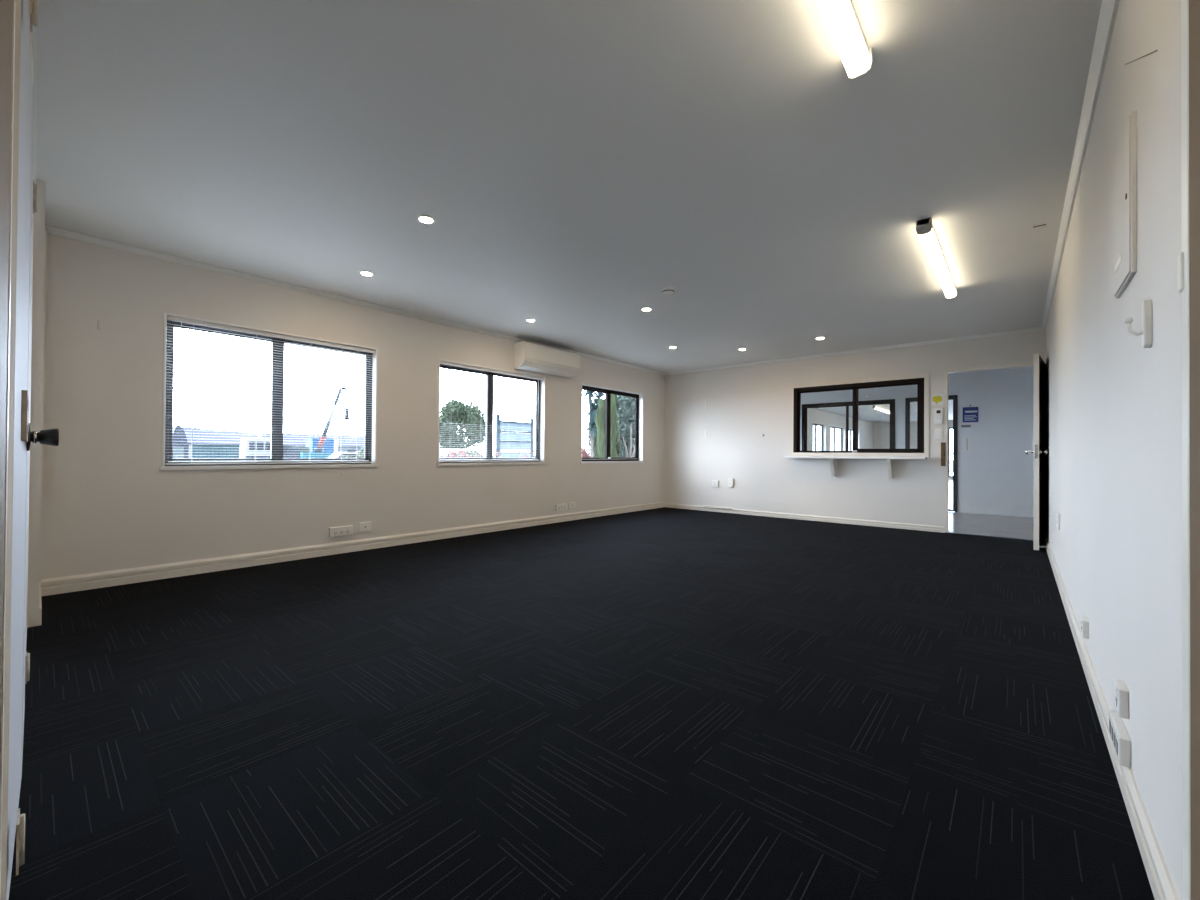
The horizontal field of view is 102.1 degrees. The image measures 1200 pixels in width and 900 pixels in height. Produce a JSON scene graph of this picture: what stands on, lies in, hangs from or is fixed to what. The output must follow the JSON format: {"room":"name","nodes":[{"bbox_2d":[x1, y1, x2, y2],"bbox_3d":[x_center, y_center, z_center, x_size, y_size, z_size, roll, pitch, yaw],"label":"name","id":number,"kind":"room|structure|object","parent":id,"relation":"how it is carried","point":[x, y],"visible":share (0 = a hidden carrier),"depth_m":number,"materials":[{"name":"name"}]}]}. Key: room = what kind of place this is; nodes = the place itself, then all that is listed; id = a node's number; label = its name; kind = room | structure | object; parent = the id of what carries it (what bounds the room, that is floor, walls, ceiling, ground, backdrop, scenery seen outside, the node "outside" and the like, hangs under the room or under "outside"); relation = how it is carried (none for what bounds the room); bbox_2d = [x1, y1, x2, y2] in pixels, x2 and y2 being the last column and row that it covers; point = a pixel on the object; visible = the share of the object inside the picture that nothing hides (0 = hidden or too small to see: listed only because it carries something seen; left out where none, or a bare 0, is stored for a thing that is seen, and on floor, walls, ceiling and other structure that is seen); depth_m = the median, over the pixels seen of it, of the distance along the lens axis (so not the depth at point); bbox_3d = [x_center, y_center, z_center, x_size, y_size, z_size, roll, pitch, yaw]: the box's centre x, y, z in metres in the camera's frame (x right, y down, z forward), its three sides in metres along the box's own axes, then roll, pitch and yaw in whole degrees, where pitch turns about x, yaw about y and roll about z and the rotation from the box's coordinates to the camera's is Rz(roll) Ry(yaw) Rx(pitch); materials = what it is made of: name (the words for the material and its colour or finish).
{"room":"empty office room","nodes":[
{"label":"empty office room","id":0,"kind":"room"},
{"bbox_2d":[26,0,45,640],"bbox_3d":[-1.765,-0.253,1.449,5.046,2.400,0.150,0,-1,41],"label":"wall","id":1,"kind":"structure","parent":0,"point":[38,227],"depth_m":2.61,"materials":[{"name":"beige paint"}]},
{"bbox_2d":[0,0,12,758],"bbox_3d":[-0.721,-0.082,0.580,0.350,2.060,0.006,0,-1,41],"label":"panel","id":2,"kind":"object","parent":1,"relation":"attached to","point":[6,6],"visible":1,"depth_m":0.62,"materials":[{"name":"beige paint"}]},
{"bbox_2d":[0,0,14,899],"bbox_3d":[-0.867,-0.082,0.706,0.035,2.060,0.007,0,-1,41],"label":"trim","id":3,"kind":"structure","parent":1,"relation":"attached to","point":[13,32],"depth_m":0.70,"materials":[{"name":"beige paint"}]},
{"bbox_2d":[1,0,20,899],"bbox_3d":[-1.021,-0.082,0.838,0.370,2.060,0.006,0,-1,41],"label":"trim","id":4,"kind":"structure","parent":1,"relation":"attached to","point":[17,2],"depth_m":0.85,"materials":[{"name":"beige paint"}]},
{"bbox_2d":[6,0,58,899],"bbox_3d":[-1.626,-0.058,1.406,1.279,1.988,0.077,0,-1,41],"label":"door","id":5,"kind":"structure","parent":1,"relation":"in","point":[27,190],"depth_m":1.15,"materials":[{"name":"paint"}]},
{"bbox_2d":[33,25,35,183],"bbox_3d":[-1.821,-1.438,1.563,3.200,0.030,0.006,0,-1,41],"label":"crown molding","id":6,"kind":"structure","parent":1,"relation":"attached to","point":[34,27],"depth_m":1.98,"materials":[{"name":"white paint"}]},
{"bbox_2d":[39,583,41,625],"bbox_3d":[-3.326,0.902,2.881,0.800,0.090,0.010,0,-1,41],"label":"baseboard","id":7,"kind":"structure","parent":1,"relation":"attached to","point":[40,602],"depth_m":2.65,"materials":[{"name":"paint"}]},
{"bbox_2d":[39,230,46,581],"bbox_3d":[-3.599,-0.288,3.135,0.025,2.270,0.014,0,-1,41],"label":"trim","id":8,"kind":"structure","parent":1,"relation":"attached to","point":[45,258],"depth_m":3.13,"materials":[{"name":"paint"}]},
{"bbox_2d":[1177,0,1199,899],"bbox_3d":[0.370,-0.062,0.204,0.047,2.010,0.814,0,-1,41],"label":"door frame","id":9,"kind":"structure","parent":1,"relation":"in","point":[1188,261],"depth_m":0.50,"materials":[{"name":"beige paint"}]},
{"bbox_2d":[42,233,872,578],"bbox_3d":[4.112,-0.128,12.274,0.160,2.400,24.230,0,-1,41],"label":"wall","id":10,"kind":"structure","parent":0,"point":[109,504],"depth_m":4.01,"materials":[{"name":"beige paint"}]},
{"bbox_2d":[98,320,101,329],"bbox_3d":[-3.451,-0.864,3.349,0.010,0.060,0.023,0,-1,41],"label":"hook","id":11,"kind":"object","parent":10,"relation":"attached to","point":[99,321],"visible":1,"depth_m":3.34,"materials":[{"name":"beige paint"}]},
{"bbox_2d":[160,312,377,469],"bbox_3d":[-2.769,-0.428,4.240,0.148,1.172,1.614,0,-1,41],"label":"window","id":12,"kind":"structure","parent":10,"relation":"in","point":[167,421],"depth_m":4.21,"materials":[{"name":"white paint"}]},
{"bbox_2d":[165,316,374,474],"bbox_3d":[-2.731,-0.382,4.207,0.071,1.228,1.545,0,-1,41],"label":"blind","id":13,"kind":"object","parent":12,"relation":"attached to","point":[169,318],"visible":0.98,"depth_m":4.13,"materials":[{"name":"white plastic"}]},
{"bbox_2d":[329,525,352,536],"bbox_3d":[-2.423,0.755,4.530,0.031,0.087,0.204,0,-1,41],"label":"power outlet","id":14,"kind":"object","parent":10,"relation":"attached to","point":[342,530],"visible":1,"depth_m":4.52,"materials":[{"name":"white plastic"}]},
{"bbox_2d":[39,501,664,595],"bbox_3d":[-1.235,0.932,5.918,0.022,0.105,7.343,0,-1,41],"label":"baseboard","id":15,"kind":"structure","parent":10,"relation":"attached to","point":[52,586],"depth_m":4.16,"materials":[{"name":"paint"}]},
{"bbox_2d":[45,226,664,374],"bbox_3d":[-1.213,-1.397,5.932,0.036,0.036,7.343,0,-1,41],"label":"crown molding","id":16,"kind":"structure","parent":10,"relation":"attached to","point":[51,230],"depth_m":4.12,"materials":[{"name":"white paint"}]},
{"bbox_2d":[359,522,370,531],"bbox_3d":[-2.280,0.746,4.710,0.013,0.092,0.115,0,-1,41],"label":"outlet","id":17,"kind":"object","parent":10,"relation":"attached to","point":[363,526],"visible":1,"depth_m":4.70,"materials":[{"name":"white plastic"}]},
{"bbox_2d":[436,359,545,465],"bbox_3d":[-1.299,-0.404,5.949,0.148,1.172,1.611,0,-1,41],"label":"window","id":18,"kind":"structure","parent":10,"relation":"in","point":[540,412],"depth_m":5.96,"materials":[{"name":"white paint"}]},
{"bbox_2d":[439,361,542,461],"bbox_3d":[-1.275,-0.414,5.928,0.035,1.116,1.542,0,-1,41],"label":"blind","id":19,"kind":"object","parent":18,"relation":"attached to","point":[441,362],"visible":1,"depth_m":5.84,"materials":[{"name":"white plastic"}]},
{"bbox_2d":[514,341,579,377],"bbox_3d":[-0.677,-1.182,6.409,0.222,0.330,0.990,0,-1,41],"label":"air conditioner","id":20,"kind":"object","parent":10,"relation":"attached to","point":[528,356],"visible":1,"depth_m":6.25,"materials":[{"name":"plastic"}]},
{"bbox_2d":[555,503,566,510],"bbox_3d":[-0.549,0.788,6.709,0.031,0.087,0.214,0,-1,41],"label":"power outlet","id":21,"kind":"object","parent":10,"relation":"attached to","point":[558,507],"visible":1,"depth_m":6.69,"materials":[{"name":"white plastic"}]},
{"bbox_2d":[568,502,575,508],"bbox_3d":[-0.394,0.788,6.903,0.013,0.088,0.155,0,-1,41],"label":"outlet","id":22,"kind":"object","parent":10,"relation":"attached to","point":[571,505],"visible":1,"depth_m":6.88,"materials":[{"name":"white plastic"}]},
{"bbox_2d":[580,383,643,463],"bbox_3d":[0.182,-0.381,7.671,0.148,1.172,1.564,0,-1,41],"label":"window","id":23,"kind":"structure","parent":10,"relation":"in","point":[638,458],"depth_m":7.70,"materials":[{"name":"white paint"}]},
{"bbox_2d":[813,422,825,450],"bbox_3d":[6.992,-0.272,15.589,0.148,1.172,1.374,0,-1,41],"label":"window","id":24,"kind":"structure","parent":10,"relation":"in","point":[823,426],"depth_m":16.06,"materials":[{"name":"white paint"}]},
{"bbox_2d":[830,425,844,450],"bbox_3d":[8.361,-0.250,17.182,0.148,1.172,1.874,0,-1,41],"label":"window","id":25,"kind":"structure","parent":10,"relation":"in","point":[831,426],"depth_m":17.57,"materials":[{"name":"white paint"}]},
{"bbox_2d":[849,428,858,450],"bbox_3d":[9.812,-0.226,18.868,0.148,1.172,1.624,0,-1,41],"label":"window","id":26,"kind":"structure","parent":10,"relation":"in","point":[850,429],"depth_m":18.89,"materials":[{"name":"white paint"}]},
{"bbox_2d":[36,0,1101,422],"bbox_3d":[6.473,-1.387,10.261,6.366,0.120,24.230,0,-1,41],"label":"ceiling","id":27,"kind":"structure","parent":0,"point":[573,163],"depth_m":2.38,"materials":[{"name":"paint"}]},
{"bbox_2d":[359,270,373,275],"bbox_3d":[-1.891,-1.429,3.935,0.110,0.012,0.110,0,-1,41],"label":"recessed light","id":28,"kind":"object","parent":27,"relation":"in","point":[366,273],"visible":1,"depth_m":3.92,"materials":[{"name":"white plastic"}]},
{"bbox_2d":[417,215,434,223],"bbox_3d":[-1.082,-1.430,3.017,0.110,0.012,0.110,0,-1,41],"label":"recessed light","id":29,"kind":"object","parent":27,"relation":"in","point":[426,219],"visible":1,"depth_m":3.00,"materials":[{"name":"white paint"}]},
{"bbox_2d":[641,307,651,310],"bbox_3d":[0.465,-1.405,4.856,0.110,0.012,0.110,0,-1,41],"label":"recessed light","id":30,"kind":"object","parent":27,"relation":"in","point":[644,308],"visible":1,"depth_m":4.84,"materials":[{"name":"white plastic"}]},
{"bbox_2d":[662,286,677,294],"bbox_3d":[0.617,-1.390,4.250,0.139,0.050,0.132,0,-1,41],"label":"smoke detector","id":31,"kind":"object","parent":27,"relation":"attached to","point":[668,290],"visible":1,"depth_m":4.21,"materials":[{"name":"white plastic"}]},
{"bbox_2d":[815,0,872,78],"bbox_3d":[0.408,-1.397,1.136,0.084,0.085,1.625,0,-1,41],"label":"fluorescent light","id":32,"kind":"object","parent":27,"relation":"attached to","point":[840,17],"visible":1,"depth_m":1.59,"materials":[{"name":"white paint"}]},
{"bbox_2d":[849,0,868,52],"bbox_3d":[0.408,-1.422,1.136,0.064,0.036,1.625,0,-1,41],"label":"diffuser","id":33,"kind":"object","parent":32,"relation":"on","point":[850,1],"depth_m":1.62,"materials":[{"name":"white paint"}]},
{"bbox_2d":[872,405,889,413],"bbox_3d":[8.739,-1.232,14.991,0.084,0.085,2.500,0,-1,41],"label":"fluorescent light","id":34,"kind":"object","parent":27,"relation":"attached to","point":[874,406],"visible":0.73,"depth_m":14.66,"materials":[{"name":"white paint"}]},
{"bbox_2d":[874,407,889,413],"bbox_3d":[8.746,-1.216,14.999,0.078,0.045,2.462,0,-1,41],"label":"diffuser","id":35,"kind":"object","parent":34,"relation":"attached to","point":[878,408],"depth_m":14.80,"materials":[{"name":"white plastic"}]},
{"bbox_2d":[916,217,956,298],"bbox_3d":[2.510,-1.364,3.585,0.084,0.085,1.620,0,-1,41],"label":"fluorescent light","id":36,"kind":"object","parent":27,"relation":"attached to","point":[925,230],"visible":1,"depth_m":3.33,"materials":[{"name":"white paint"}]},
{"bbox_2d":[9,480,1154,899],"bbox_3d":[6.446,1.097,10.184,6.106,0.050,24.130,0,-1,41],"label":"floor","id":37,"kind":"structure","parent":0,"point":[664,703],"depth_m":1.69,"materials":[{"name":"carpet"}]},
{"bbox_2d":[945,531,1033,540],"bbox_3d":[4.652,1.023,5.750,0.913,0.006,0.120,0,-1,41],"label":"threshold","id":38,"kind":"object","parent":37,"relation":"on","point":[948,531],"visible":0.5,"depth_m":5.73,"materials":[{"name":"metal"}]},
{"bbox_2d":[664,331,1045,525],"bbox_3d":[3.104,-0.175,7.111,5.046,2.400,0.100,0,-1,41],"label":"wall","id":39,"kind":"structure","parent":0,"point":[745,403],"depth_m":7.27,"materials":[{"name":"beige paint"}]},
{"bbox_2d":[712,480,718,486],"bbox_3d":[1.909,0.556,8.040,0.115,0.105,0.033,0,-1,41],"label":"power outlet","id":40,"kind":"object","parent":39,"relation":"attached to","point":[715,483],"visible":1,"depth_m":8.02,"materials":[{"name":"white plastic"}]},
{"bbox_2d":[703,505,732,509],"bbox_3d":[1.940,0.947,8.000,0.520,0.030,0.024,0,-1,41],"label":"cable trunking","id":41,"kind":"object","parent":39,"relation":"attached to","point":[730,508],"visible":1,"depth_m":7.98,"materials":[{"name":"paint"}]},
{"bbox_2d":[728,478,733,486],"bbox_3d":[2.118,0.529,7.861,0.085,0.140,0.033,0,-1,41],"label":"power outlet","id":42,"kind":"object","parent":39,"relation":"attached to","point":[730,480],"visible":1,"depth_m":7.85,"materials":[{"name":"white plastic"}]},
{"bbox_2d":[665,503,943,532],"bbox_3d":[2.714,0.987,7.354,4.098,0.075,0.016,0,-1,41],"label":"baseboard","id":43,"kind":"structure","parent":39,"relation":"attached to","point":[931,528],"depth_m":6.97,"materials":[{"name":"paint"}]},
{"bbox_2d":[665,327,1043,374],"bbox_3d":[3.068,-1.358,7.068,5.046,0.036,0.036,0,-1,41],"label":"crown molding","id":44,"kind":"structure","parent":39,"relation":"attached to","point":[1039,328],"depth_m":6.51,"materials":[{"name":"white paint"}]},
{"bbox_2d":[785,456,926,477],"bbox_3d":[3.425,0.229,6.628,1.724,0.278,0.205,0,-1,41],"label":"shelf","id":45,"kind":"object","parent":39,"relation":"attached to","point":[832,459],"visible":1,"depth_m":6.47,"materials":[{"name":"white paint"}]},
{"bbox_2d":[790,373,928,456],"bbox_3d":[3.534,-0.441,6.735,1.735,1.062,0.110,0,-1,41],"label":"window","id":46,"kind":"structure","parent":39,"relation":"in","point":[921,380],"depth_m":6.66,"materials":[{"name":"paint"}]},
{"bbox_2d":[931,394,942,404],"bbox_3d":[4.228,-0.633,6.082,0.124,0.130,0.004,0,-1,41],"label":"sticker","id":47,"kind":"object","parent":39,"relation":"attached to","point":[936,399],"visible":1,"depth_m":6.08,"materials":[{"name":"yellow paper"}]},
{"bbox_2d":[934,408,942,423],"bbox_3d":[4.227,-0.427,6.062,0.090,0.200,0.032,0,-1,41],"label":"controller","id":48,"kind":"object","parent":39,"relation":"attached to","point":[938,412],"visible":1,"depth_m":6.05,"materials":[{"name":"white plastic"}]},
{"bbox_2d":[934,428,942,438],"bbox_3d":[4.231,-0.200,6.066,0.090,0.136,0.016,0,-1,41],"label":"light switch","id":49,"kind":"object","parent":39,"relation":"attached to","point":[938,433],"visible":1,"depth_m":6.06,"materials":[{"name":"white plastic"}]},
{"bbox_2d":[941,442,945,465],"bbox_3d":[4.267,0.052,6.032,0.048,0.295,0.015,0,-1,41],"label":"strike plate","id":50,"kind":"object","parent":39,"relation":"attached to","point":[943,444],"visible":1,"depth_m":6.03,"materials":[{"name":"gold metal"}]},
{"bbox_2d":[944,362,1045,532],"bbox_3d":[4.661,0.015,5.764,0.930,2.022,0.108,0,-1,41],"label":"door frame","id":51,"kind":"structure","parent":39,"relation":"attached to","point":[1029,364],"depth_m":6.01,"materials":[{"name":"paint"}]},
{"bbox_2d":[873,420,952,479],"bbox_3d":[14.354,-0.001,19.378,6.106,2.400,0.100,0,-1,41],"label":"wall","id":52,"kind":"structure","parent":0,"point":[881,430],"depth_m":21.00,"materials":[{"name":"beige paint"}]},
{"bbox_2d":[948,428,952,476],"bbox_3d":[14.083,0.099,19.596,1.800,2.000,0.100,0,-1,41],"label":"window","id":53,"kind":"structure","parent":52,"relation":"in","point":[948,428],"depth_m":19.55,"materials":[{"name":"metal"}]},
{"bbox_2d":[800,366,1033,511],"bbox_3d":[5.364,-0.145,8.926,6.106,2.400,0.100,0,-1,41],"label":"wall","id":54,"kind":"structure","parent":0,"point":[998,472],"depth_m":7.97,"materials":[{"name":"grey paint"}]},
{"bbox_2d":[801,399,894,450],"bbox_3d":[4.782,-0.408,9.421,1.655,1.045,0.114,0,-1,41],"label":"window","id":55,"kind":"structure","parent":54,"relation":"in","point":[891,402],"depth_m":9.39,"materials":[{"name":"brown metal"}]},
{"bbox_2d":[905,395,957,511],"bbox_3d":[5.806,0.060,8.514,0.760,1.990,0.144,0,-1,41],"label":"door frame","id":56,"kind":"structure","parent":54,"relation":"in","point":[954,398],"depth_m":8.29,"materials":[{"name":"metal"}]},
{"bbox_2d":[961,425,971,430],"bbox_3d":[6.165,-0.371,8.159,0.142,0.101,0.022,0,-1,41],"label":"card holder","id":57,"kind":"object","parent":54,"relation":"attached to","point":[963,429],"visible":1,"depth_m":8.16,"materials":[{"name":"grey plastic"}]},
{"bbox_2d":[963,437,971,451],"bbox_3d":[6.172,-0.095,8.158,0.120,0.260,0.011,0,-1,41],"label":"wall plate","id":58,"kind":"object","parent":54,"relation":"attached to","point":[967,441],"visible":1,"depth_m":8.15,"materials":[{"name":"white plastic"}]},
{"bbox_2d":[963,405,977,421],"bbox_3d":[6.208,-0.611,8.134,0.210,0.292,0.010,0,-1,41],"label":"notice","id":59,"kind":"object","parent":54,"relation":"attached to","point":[970,414],"visible":1,"depth_m":8.13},
{"bbox_2d":[961,507,1033,516],"bbox_3d":[5.319,1.009,8.874,6.106,0.090,0.014,0,-1,41],"label":"baseboard","id":60,"kind":"structure","parent":54,"relation":"attached to","point":[963,509],"depth_m":7.88,"materials":[{"name":"grey paint"}]},
{"bbox_2d":[1046,0,1182,899],"bbox_3d":[2.620,-0.213,2.586,0.120,2.400,7.593,0,-1,41],"label":"wall","id":61,"kind":"structure","parent":0,"point":[1114,403],"depth_m":1.34,"materials":[{"name":"beige paint"}]},
{"bbox_2d":[1026,354,1047,549],"bbox_3d":[4.674,0.023,5.152,0.803,1.973,0.171,1,-1,-44],"label":"door","id":62,"kind":"structure","parent":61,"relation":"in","point":[1040,451],"depth_m":4.93,"materials":[{"name":"paint"}]},
{"bbox_2d":[1056,512,1059,529],"bbox_3d":[3.378,0.521,3.569,0.013,0.123,0.348,0,-1,41],"label":"power outlet","id":63,"kind":"object","parent":61,"relation":"attached to","point":[1057,513],"visible":0.98,"depth_m":3.53,"materials":[{"name":"white plastic"}]},
{"bbox_2d":[1041,0,1119,330],"bbox_3d":[2.579,-1.395,2.657,0.036,0.036,7.363,0,-1,41],"label":"crown molding","id":64,"kind":"structure","parent":61,"relation":"attached to","point":[1108,12],"depth_m":2.06,"materials":[{"name":"white paint"}]},
{"bbox_2d":[1080,615,1088,638],"bbox_3d":[2.179,0.796,2.184,0.023,0.078,0.098,0,-1,41],"label":"power outlet","id":65,"kind":"object","parent":61,"relation":"attached to","point":[1084,621],"visible":1,"depth_m":2.15,"materials":[{"name":"white plastic"}]},
{"bbox_2d":[1044,535,1178,899],"bbox_3d":[2.570,0.945,2.633,0.016,0.085,7.363,0,-1,41],"label":"baseboard","id":66,"kind":"structure","parent":61,"relation":"attached to","point":[1159,878],"depth_m":1.31,"materials":[{"name":"paint"}]},
{"bbox_2d":[1109,710,1130,767],"bbox_3d":[1.526,0.844,1.426,0.025,0.078,0.200,0,-1,41],"label":"box","id":67,"kind":"object","parent":61,"relation":"attached to","point":[1121,741],"visible":0.97,"depth_m":1.38,"materials":[{"name":"white plastic"}]},
{"bbox_2d":[1115,680,1128,718],"bbox_3d":[1.515,0.723,1.411,0.023,0.080,0.085,0,-1,41],"label":"power outlet","id":68,"kind":"object","parent":61,"relation":"attached to","point":[1121,691],"visible":1,"depth_m":1.38,"materials":[{"name":"white plastic"}]},
{"bbox_2d":[1114,111,1136,297],"bbox_3d":[1.508,-0.685,1.397,0.016,0.430,0.280,0,-1,41],"label":"panel","id":69,"kind":"object","parent":61,"relation":"attached to","point":[1125,162],"visible":1,"depth_m":1.34,"materials":[{"name":"beige paint"}]},
{"bbox_2d":[1123,299,1151,347],"bbox_3d":[1.285,-0.298,1.161,0.046,0.114,0.029,0,-1,41],"label":"coat hook","id":70,"kind":"object","parent":61,"relation":"attached to","point":[1146,332],"visible":1,"depth_m":1.15,"materials":[{"name":"white plastic"}]},
{"bbox_2d":[1125,50,1156,64],"bbox_3d":[1.397,-1.014,1.257,0.003,0.228,0.417,0,-1,41],"label":"wire","id":71,"kind":"object","parent":61,"relation":"attached to","point":[1155,50],"visible":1,"depth_m":1.22,"materials":[{"name":"grey plastic"}]},
{"label":"outside","id":72,"kind":"structure","parent":0,"visible":0},
{"bbox_2d":[225,455,952,471],"bbox_3d":[-48.304,2.329,147.031,255.014,0.100,280.000,0,-1,41],"label":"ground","id":73,"kind":"structure","parent":72,"point":[951,461],"depth_m":87.78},
{"bbox_2d":[172,425,258,457],"bbox_3d":[-47.325,-0.562,59.035,9.250,4.350,8.890,0,-1,41],"label":"shed","id":74,"kind":"object","parent":73,"relation":"on","point":[181,446],"visible":0.43,"depth_m":55.88,"materials":[{"name":"white metal"}]},
{"bbox_2d":[239,438,269,457],"bbox_3d":[-33.826,0.237,49.581,2.250,2.798,4.500,0,-1,41],"label":"truck","id":75,"kind":"object","parent":73,"relation":"on","point":[256,445],"visible":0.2,"depth_m":47.90,"materials":[{"name":"grey metal"}]},
{"bbox_2d":[283,447,299,457],"bbox_3d":[-28.433,0.707,43.897,2.440,1.850,1.550,0,-1,41],"label":"hut","id":76,"kind":"object","parent":73,"relation":"on","point":[289,452],"visible":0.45,"depth_m":43.21,"materials":[{"name":"grey metal"}]},
{"bbox_2d":[260,433,363,452],"bbox_3d":[-49.748,-0.473,89.383,8.800,4.600,21.016,0,-1,41],"label":"building","id":77,"kind":"structure","parent":73,"relation":"on","point":[346,442],"depth_m":87.14,"materials":[{"name":"white"}]},
{"bbox_2d":[300,452,332,464],"bbox_3d":[-29.625,0.961,50.180,2.440,1.420,2.780,0,-1,41],"label":"shipping container","id":78,"kind":"object","parent":73,"relation":"on","point":[302,454],"visible":0.41,"depth_m":49.22,"materials":[{"name":"blue metal"}]},
{"bbox_2d":[306,438,333,452],"bbox_3d":[-35.604,0.141,61.631,2.440,3.150,2.489,0,-1,41],"label":"shipping container","id":79,"kind":"object","parent":73,"relation":"on","point":[328,447],"visible":0.37,"depth_m":61.12,"materials":[{"name":"blue metal"}]},
{"bbox_2d":[292,386,348,451],"bbox_3d":[-32.172,-2.968,56.103,2.450,9.333,6.120,0,-1,41],"label":"crane","id":80,"kind":"object","parent":73,"relation":"on","point":[325,431],"visible":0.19,"depth_m":56.35,"materials":[{"name":"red metal"}]},
{"bbox_2d":[334,436,338,451],"bbox_3d":[-25.553,0.176,46.969,0.400,3.000,0.400,0,-1,41],"label":"light pole","id":81,"kind":"object","parent":73,"relation":"on","point":[335,437],"visible":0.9,"depth_m":46.86,"materials":[{"name":"white metal"}]},
{"bbox_2d":[328,452,356,457],"bbox_3d":[-21.814,0.941,42.078,1.750,1.449,3.900,0,-1,41],"label":"car","id":82,"kind":"object","parent":73,"relation":"on","point":[335,454],"visible":0.06,"depth_m":41.19,"materials":[{"name":"white metal"}]},
{"bbox_2d":[342,454,360,457],"bbox_3d":[-14.694,0.961,28.918,1.232,1.427,1.597,0,0,18],"label":"shrub","id":83,"kind":"object","parent":73,"relation":"on","point":[345,456],"visible":0.04,"depth_m":28.68,"materials":[{"name":"green plant"}]},
{"bbox_2d":[358,445,363,457],"bbox_3d":[-17.835,0.571,37.661,1.826,2.293,1.644,0,0,-11],"label":"shrub","id":84,"kind":"object","parent":73,"relation":"on","point":[362,450],"visible":0.06,"depth_m":37.16,"materials":[{"name":"green plant"}]},
{"bbox_2d":[440,450,468,457],"bbox_3d":[-4.905,0.790,16.943,1.785,1.567,2.070,1,-1,-33],"label":"plant","id":85,"kind":"object","parent":73,"relation":"on","point":[450,452],"visible":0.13,"depth_m":16.88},
{"bbox_2d":[439,448,476,457],"bbox_3d":[-10.490,0.794,35.307,1.850,1.799,4.388,0,-1,41],"label":"van","id":86,"kind":"object","parent":73,"relation":"on","point":[444,452],"visible":0.09,"depth_m":33.87,"materials":[{"name":"white metal"}]},
{"bbox_2d":[447,450,468,457],"bbox_3d":[-3.869,0.774,12.748,1.694,1.549,2.176,1,-1,-36],"label":"plant","id":87,"kind":"object","parent":73,"relation":"on","point":[453,455],"visible":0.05,"depth_m":12.61,"materials":[{"name":"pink plant"}]},
{"bbox_2d":[439,398,484,448],"bbox_3d":[-13.198,-1.487,46.093,5.708,6.612,4.242,1,0,-23],"label":"broadleaf tree","id":88,"kind":"object","parent":73,"relation":"on","point":[461,415],"visible":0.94,"depth_m":44.78,"materials":[{"name":"green plant"}]},
{"bbox_2d":[456,450,483,457],"bbox_3d":[-6.221,0.845,23.541,1.399,1.696,1.586,0,0,28],"label":"shrub","id":89,"kind":"object","parent":73,"relation":"on","point":[475,455],"visible":0.06,"depth_m":23.42,"materials":[{"name":"green plant"}]},
{"bbox_2d":[463,450,496,457],"bbox_3d":[-3.507,0.774,14.268,1.666,1.576,2.126,0,0,-9],"label":"plant","id":90,"kind":"object","parent":73,"relation":"on","point":[495,453],"visible":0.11,"depth_m":14.22,"materials":[{"name":"green plant"}]},
{"bbox_2d":[495,414,533,457],"bbox_3d":[-4.449,-0.068,25.499,0.180,3.460,2.470,0,-1,41],"label":"sign frame","id":91,"kind":"object","parent":73,"relation":"on","point":[525,446],"visible":0.7,"depth_m":25.45,"materials":[{"name":"grey metal"}]},
{"bbox_2d":[582,446,589,461],"bbox_3d":[-0.438,0.767,14.005,0.722,1.779,0.781,0,-1,41],"label":"shrub","id":92,"kind":"object","parent":73,"relation":"on","point":[585,454],"visible":0.09,"depth_m":13.89,"materials":[{"name":"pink plant"}]},
{"bbox_2d":[593,398,611,457],"bbox_3d":[0.057,0.142,11.699,0.608,2.892,0.585,0,0,4],"label":"conifer","id":93,"kind":"object","parent":73,"relation":"on","point":[599,439],"visible":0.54,"depth_m":11.60,"materials":[{"name":"green plant"}]},
{"bbox_2d":[586,398,619,455],"bbox_3d":[1.973,-1.147,28.431,4.859,5.874,6.450,0,-1,41],"label":"tree","id":94,"kind":"object","parent":73,"relation":"on","point":[617,398],"visible":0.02,"depth_m":27.02,"materials":[{"name":"green plant"}]},
{"bbox_2d":[582,390,628,457],"bbox_3d":[-0.052,-0.278,13.737,1.785,3.783,2.176,0,-1,41],"label":"tree","id":95,"kind":"object","parent":73,"relation":"on","point":[593,403],"visible":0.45,"depth_m":13.52,"materials":[{"name":"green plant"}]},
{"bbox_2d":[610,394,621,457],"bbox_3d":[0.302,-0.147,12.471,0.548,3.486,0.590,1,-1,-37],"label":"conifer","id":96,"kind":"object","parent":73,"relation":"on","point":[614,452],"visible":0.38,"depth_m":12.35,"materials":[{"name":"green plant"}]},
{"bbox_2d":[617,395,634,457],"bbox_3d":[1.098,-0.286,15.958,1.415,3.931,1.957,0,-1,41],"label":"shrub","id":97,"kind":"object","parent":73,"relation":"on","point":[626,404],"visible":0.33,"depth_m":15.39,"materials":[{"name":"green plant"}]},
{"bbox_2d":[622,423,634,456],"bbox_3d":[0.818,0.452,12.734,0.538,2.302,0.114,1,-1,-37],"label":"stems","id":98,"kind":"object","parent":73,"relation":"on","point":[630,453],"visible":0.4,"depth_m":12.70,"materials":[{"name":"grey plant"}]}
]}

